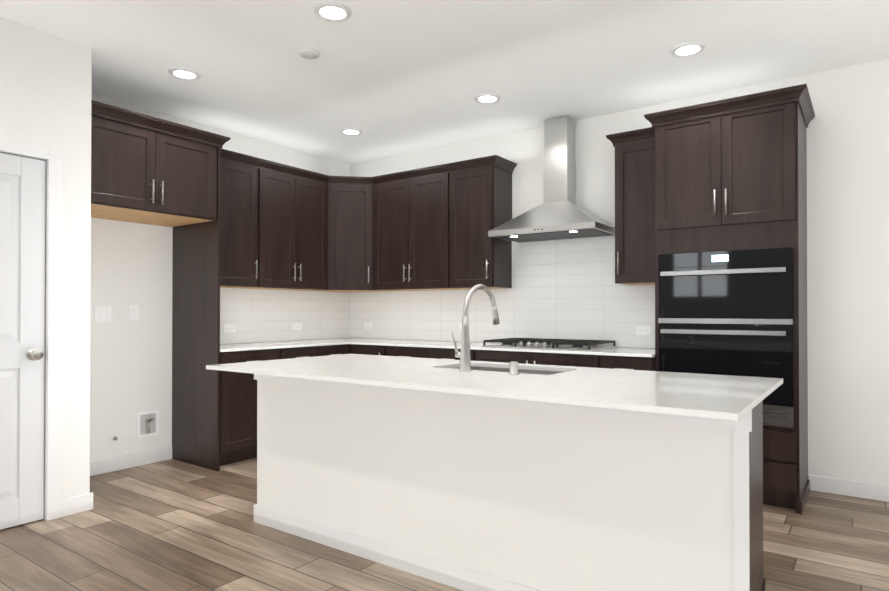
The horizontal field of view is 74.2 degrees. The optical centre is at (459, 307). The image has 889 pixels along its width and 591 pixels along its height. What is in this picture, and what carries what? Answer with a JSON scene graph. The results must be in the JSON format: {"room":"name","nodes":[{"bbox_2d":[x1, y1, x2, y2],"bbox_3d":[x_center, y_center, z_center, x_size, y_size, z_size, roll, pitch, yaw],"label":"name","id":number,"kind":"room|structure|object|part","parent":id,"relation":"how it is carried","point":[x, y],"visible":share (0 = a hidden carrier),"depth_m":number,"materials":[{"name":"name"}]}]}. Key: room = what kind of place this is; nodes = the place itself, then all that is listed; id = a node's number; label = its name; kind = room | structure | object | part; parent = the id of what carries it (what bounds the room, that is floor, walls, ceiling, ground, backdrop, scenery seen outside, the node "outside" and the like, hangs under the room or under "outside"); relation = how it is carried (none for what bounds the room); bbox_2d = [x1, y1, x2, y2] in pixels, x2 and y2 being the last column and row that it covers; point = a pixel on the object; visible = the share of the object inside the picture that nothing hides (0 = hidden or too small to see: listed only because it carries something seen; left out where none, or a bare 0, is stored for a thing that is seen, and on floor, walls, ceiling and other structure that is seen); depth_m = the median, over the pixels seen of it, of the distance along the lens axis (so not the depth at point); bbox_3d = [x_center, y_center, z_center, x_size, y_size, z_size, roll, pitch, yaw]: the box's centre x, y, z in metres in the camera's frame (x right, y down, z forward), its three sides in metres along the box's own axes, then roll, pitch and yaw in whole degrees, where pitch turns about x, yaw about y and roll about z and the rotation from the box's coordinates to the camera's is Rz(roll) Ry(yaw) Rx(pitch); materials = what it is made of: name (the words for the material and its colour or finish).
{"room":"kitchen","nodes":[
{"label":"kitchen","id":0,"kind":"room"},
{"bbox_2d":[0,457,888,590],"bbox_3d":[0.203,1.216,0.592,9.150,0.060,8.150,0,-1,35],"label":"floor","id":1,"kind":"structure","parent":0,"point":[171,525],"depth_m":2.94,"materials":[{"name":"brown wood"}]},
{"bbox_2d":[91,100,230,470],"bbox_3d":[-2.283,-0.029,4.182,0.674,2.486,1.001,0,-1,35],"label":"tall cabinet","id":2,"kind":"object","parent":1,"relation":"on","point":[148,169],"visible":0.92,"depth_m":4.34,"materials":[{"name":"brown wood"}]},
{"bbox_2d":[220,348,291,465],"bbox_3d":[-1.870,0.779,4.819,0.618,0.880,0.624,0,-1,35],"label":"base cabinet","id":3,"kind":"object","parent":1,"relation":"on","point":[238,416],"depth_m":4.55,"materials":[{"name":"brown wood"}]},
{"bbox_2d":[220,340,348,351],"bbox_3d":[-1.670,0.330,5.088,0.643,0.020,1.290,0,-1,35],"label":"countertop","id":4,"kind":"structure","parent":3,"relation":"on","point":[297,343],"depth_m":5.03,"materials":[{"name":"white stone"}]},
{"bbox_2d":[292,344,350,357],"bbox_3d":[-1.526,0.783,5.314,0.618,0.880,0.860,0,-1,35],"label":"base cabinet","id":5,"kind":"object","parent":1,"relation":"on","point":[297,352],"depth_m":5.20,"materials":[{"name":"brown wood"}]},
{"bbox_2d":[350,344,389,355],"bbox_3d":[-0.642,0.785,5.587,0.520,0.880,0.618,0,-1,35],"label":"base cabinet","id":6,"kind":"object","parent":1,"relation":"on","point":[354,348],"depth_m":5.34,"materials":[{"name":"brown wood"}]},
{"bbox_2d":[390,346,481,360],"bbox_3d":[-0.096,0.782,5.207,1.090,0.880,0.618,0,-1,35],"label":"base cabinet","id":7,"kind":"object","parent":1,"relation":"on","point":[419,352],"depth_m":4.94,"materials":[{"name":"brown wood"}]},
{"bbox_2d":[254,376,782,590],"bbox_3d":[0.100,0.764,2.896,2.539,0.879,0.767,0,-1,35],"label":"kitchen island","id":8,"kind":"object","parent":1,"relation":"on","point":[464,473],"depth_m":2.37,"materials":[{"name":"paint"}]},
{"bbox_2d":[206,354,781,419],"bbox_3d":[0.015,0.313,2.777,2.554,0.020,1.040,0,-1,35],"label":"island countertop","id":9,"kind":"structure","parent":8,"relation":"on","point":[704,396],"depth_m":2.35,"materials":[{"name":"white stone"}]},
{"bbox_2d":[451,284,499,371],"bbox_3d":[0.086,0.096,2.909,0.101,0.416,0.328,0,-1,35],"label":"faucet","id":10,"kind":"object","parent":9,"relation":"on","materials":[{"name":"silver metal"}]},
{"bbox_2d":[442,364,569,375],"bbox_3d":[0.223,0.432,2.933,0.689,0.241,0.369,0,-1,35],"label":"sink","id":11,"kind":"object","parent":9,"relation":"in","point":[489,367],"depth_m":3.02,"materials":[{"name":"silver metal"}]},
{"bbox_2d":[482,350,609,367],"bbox_3d":[0.720,0.778,4.639,1.179,0.880,0.618,0,-1,35],"label":"base cabinet","id":12,"kind":"object","parent":1,"relation":"on","point":[559,359],"depth_m":4.32,"materials":[{"name":"brown wood"}]},
{"bbox_2d":[314,338,654,356],"bbox_3d":[0.037,0.303,5.101,3.431,0.075,0.646,0,-1,35],"label":"countertop","id":13,"kind":"structure","parent":12,"relation":"on","point":[576,346],"depth_m":4.54,"materials":[{"name":"white stone"}]},
{"bbox_2d":[482,338,616,350],"bbox_3d":[0.701,0.289,4.636,0.914,0.054,0.525,0,-1,35],"label":"cooktop","id":14,"kind":"object","parent":13,"relation":"in","point":[516,343],"depth_m":4.52,"materials":[{"name":"silver metal"}]},
{"bbox_2d":[610,356,654,370],"bbox_3d":[1.271,0.775,4.256,0.443,0.880,0.618,0,-1,35],"label":"base cabinet","id":15,"kind":"object","parent":1,"relation":"on","point":[613,362],"depth_m":3.96,"materials":[{"name":"brown wood"}]},
{"bbox_2d":[644,84,814,514],"bbox_3d":[1.778,-0.032,3.873,0.932,2.486,0.676,0,-1,35],"label":"tall cabinet","id":16,"kind":"object","parent":1,"relation":"on","point":[730,236],"visible":0.92,"depth_m":3.61,"materials":[{"name":"brown wood"}]},
{"bbox_2d":[658,247,793,427],"bbox_3d":[1.615,0.181,3.633,0.771,1.055,0.097,0,-1,35],"label":"double oven","id":17,"kind":"object","parent":16,"relation":"in","point":[722,311],"depth_m":3.60,"materials":[{"name":"black glass"}]},
{"bbox_2d":[0,17,888,498],"bbox_3d":[0.203,-0.197,0.603,9.150,2.764,8.150,0,-1,35],"label":"wall","id":18,"kind":"structure","parent":0,"point":[116,373],"depth_m":3.83,"materials":[{"name":"paint"}]},
{"bbox_2d":[0,153,45,529],"bbox_3d":[-2.566,0.181,2.992,0.112,2.030,0.803,0,-1,35],"label":"door","id":19,"kind":"structure","parent":18,"relation":"in","point":[22,270],"depth_m":3.25,"materials":[{"name":"white wood"}]},
{"bbox_3d":[-2.355,0.264,3.265,0.077,0.066,0.066,0,-1,35],"label":"knob","id":20,"kind":"part","parent":19,"relation":"part of","materials":[{"name":"silver metal"}]},
{"bbox_2d":[0,137,62,520],"bbox_3d":[-2.607,0.147,3.021,0.120,2.114,0.955,0,-1,35],"label":"door frame","id":21,"kind":"structure","parent":18,"relation":"attached to","point":[52,157],"depth_m":3.34,"materials":[{"name":"white wood"}]},
{"bbox_2d":[94,306,111,321],"bbox_3d":[-2.610,0.051,4.300,0.006,0.116,0.116,0,-1,35],"label":"electrical outlet plate","id":22,"kind":"object","parent":18,"relation":"attached to","point":[102,313],"visible":1,"depth_m":4.30,"materials":[{"name":"white plastic"}]},
{"bbox_2d":[109,433,119,442],"bbox_3d":[-2.557,0.973,4.358,0.020,0.072,0.072,0,-1,35],"label":"outlet plate","id":23,"kind":"object","parent":18,"relation":"attached to","point":[114,438],"visible":1,"depth_m":4.36,"materials":[{"name":"white plastic"}]},
{"bbox_2d":[90,446,171,475],"bbox_3d":[-2.576,1.165,4.332,0.014,0.100,0.933,0,-1,35],"label":"baseboard","id":24,"kind":"structure","parent":18,"relation":"attached to","point":[98,467],"depth_m":4.44,"materials":[{"name":"white wood"}]},
{"bbox_2d":[129,305,138,319],"bbox_3d":[-2.485,0.042,4.481,0.006,0.115,0.070,0,-1,35],"label":"outlet","id":25,"kind":"object","parent":18,"relation":"attached to","point":[133,312],"visible":1,"depth_m":4.48,"materials":[{"name":"white plastic"}]},
{"bbox_2d":[136,409,158,438],"bbox_3d":[-2.407,0.905,4.553,0.042,0.200,0.170,0,-1,35],"label":"outlet box","id":26,"kind":"object","parent":18,"relation":"attached to","point":[147,424],"visible":1,"depth_m":4.54,"materials":[{"name":"white plastic"}]},
{"bbox_2d":[220,153,251,288],"bbox_3d":[-1.991,-0.703,4.915,0.325,1.065,0.624,0,-1,35],"label":"upper cabinet","id":27,"kind":"object","parent":18,"relation":"attached to","point":[236,172],"depth_m":4.85,"materials":[{"name":"brown wood"}]},
{"bbox_2d":[220,288,347,343],"bbox_3d":[-1.752,0.079,5.531,0.008,0.486,1.920,0,-1,35],"label":"tile backsplash","id":28,"kind":"structure","parent":18,"relation":"attached to","point":[259,315],"depth_m":5.59,"materials":[{"name":"white tile"}]},
{"bbox_2d":[224,324,235,332],"bbox_3d":[-2.012,0.186,5.141,0.006,0.070,0.115,0,-1,35],"label":"electrical outlet","id":29,"kind":"object","parent":28,"relation":"attached to","point":[229,327],"visible":1,"depth_m":5.14,"materials":[{"name":"white plastic"}]},
{"bbox_2d":[292,323,301,329],"bbox_3d":[-1.592,0.191,5.745,0.006,0.070,0.115,0,-1,35],"label":"electrical outlet","id":30,"kind":"object","parent":28,"relation":"attached to","point":[296,326],"visible":1,"depth_m":5.74,"materials":[{"name":"white plastic"}]},
{"bbox_2d":[252,157,327,291],"bbox_3d":[-1.612,-0.699,5.417,0.374,1.065,0.911,0,-1,35],"label":"upper cabinet","id":31,"kind":"object","parent":18,"relation":"attached to","point":[284,227],"depth_m":5.29,"materials":[{"name":"brown wood"}]},
{"bbox_2d":[328,175,375,291],"bbox_3d":[-1.092,-0.696,5.875,0.703,1.065,0.678,0,-1,35],"label":"upper cabinet","id":32,"kind":"object","parent":18,"relation":"attached to","point":[351,199],"depth_m":5.70,"materials":[{"name":"brown wood"}]},
{"bbox_2d":[376,165,462,291],"bbox_3d":[-0.390,-0.698,5.573,1.046,1.065,0.371,0,-1,35],"label":"upper cabinet","id":33,"kind":"object","parent":18,"relation":"attached to","point":[416,209],"depth_m":5.41,"materials":[{"name":"brown wood"}]},
{"bbox_2d":[456,157,515,288],"bbox_3d":[0.154,-0.701,5.223,0.527,1.065,0.324,0,-1,35],"label":"upper cabinet","id":34,"kind":"object","parent":18,"relation":"attached to","point":[483,188],"depth_m":5.05,"materials":[{"name":"brown wood"}]},
{"bbox_2d":[348,235,654,347],"bbox_3d":[0.219,-0.138,5.367,3.432,0.918,0.008,0,-1,35],"label":"tile backsplash","id":35,"kind":"structure","parent":18,"relation":"attached to","point":[565,289],"depth_m":5.04,"materials":[{"name":"white tile"}]},
{"bbox_2d":[364,322,371,328],"bbox_3d":[-0.969,0.194,6.181,0.115,0.070,0.006,0,-1,35],"label":"electrical outlet","id":36,"kind":"object","parent":35,"relation":"attached to","point":[367,325],"visible":1,"depth_m":6.18,"materials":[{"name":"white plastic"}]},
{"bbox_2d":[636,326,650,334],"bbox_3d":[1.413,0.181,4.524,0.115,0.070,0.006,0,-1,35],"label":"electrical outlet","id":37,"kind":"object","parent":35,"relation":"attached to","point":[643,330],"visible":1,"depth_m":4.52,"materials":[{"name":"white plastic"}]},
{"bbox_2d":[488,115,614,242],"bbox_3d":[0.744,-1.053,4.708,0.910,0.982,0.501,0,-1,35],"label":"range hood","id":38,"kind":"object","parent":18,"relation":"attached to","point":[559,213],"visible":1,"depth_m":4.74,"materials":[{"name":"silver metal"}]},
{"bbox_2d":[606,127,654,284],"bbox_3d":[1.352,-0.722,4.366,0.423,1.098,0.363,0,-1,35],"label":"upper cabinet","id":39,"kind":"object","parent":18,"relation":"attached to","point":[634,207],"visible":0.71,"depth_m":4.26,"materials":[{"name":"brown wood"}]},
{"bbox_2d":[808,475,888,501],"bbox_3d":[4.253,1.151,2.546,4.732,0.100,0.014,0,-1,35],"label":"baseboard","id":40,"kind":"structure","parent":18,"relation":"attached to","point":[880,492],"depth_m":3.76,"materials":[{"name":"white wood"}]},
{"bbox_2d":[0,0,888,164],"bbox_3d":[0.203,-1.619,0.615,9.150,0.080,8.150,0,-1,35],"label":"ceiling","id":41,"kind":"structure","parent":0,"point":[390,78],"depth_m":3.66,"materials":[{"name":"paint"}]},
{"bbox_2d":[168,67,200,79],"bbox_3d":[-1.827,-1.546,3.903,0.196,0.013,0.196,0,-1,35],"label":"recessed light","id":42,"kind":"object","parent":41,"relation":"in","point":[183,73],"visible":1,"depth_m":3.89,"materials":[{"name":"white plastic"}]},
{"bbox_2d":[299,48,318,58],"bbox_3d":[-0.920,-1.544,3.584,0.124,0.022,0.124,0,-1,35],"label":"smoke detector","id":43,"kind":"object","parent":41,"relation":"attached to","point":[308,53],"visible":1,"depth_m":3.56,"materials":[{"name":"white plastic"}]},
{"bbox_2d":[314,2,351,21],"bbox_3d":[-0.670,-1.552,3.098,0.196,0.013,0.196,0,-1,35],"label":"recessed light","id":44,"kind":"object","parent":41,"relation":"in","point":[332,11],"visible":0.96,"depth_m":3.08,"materials":[{"name":"white"}]},
{"bbox_2d":[340,128,361,135],"bbox_3d":[-0.954,-1.536,5.159,0.196,0.013,0.196,0,-1,35],"label":"recessed light","id":45,"kind":"object","parent":41,"relation":"in","point":[351,131],"visible":0.98,"depth_m":5.14,"materials":[{"name":"white"}]},
{"bbox_2d":[474,93,500,103],"bbox_3d":[0.204,-1.542,4.354,0.196,0.013,0.196,0,-1,35],"label":"recessed light","id":46,"kind":"object","parent":41,"relation":"in","point":[487,98],"visible":0.96,"depth_m":4.34,"materials":[{"name":"white"}]},
{"bbox_2d":[671,41,705,56],"bbox_3d":[1.373,-1.548,3.540,0.196,0.013,0.196,0,-1,35],"label":"recessed light","id":47,"kind":"object","parent":41,"relation":"in","point":[688,49],"visible":1,"depth_m":3.53,"materials":[{"name":"white"}]}
]}

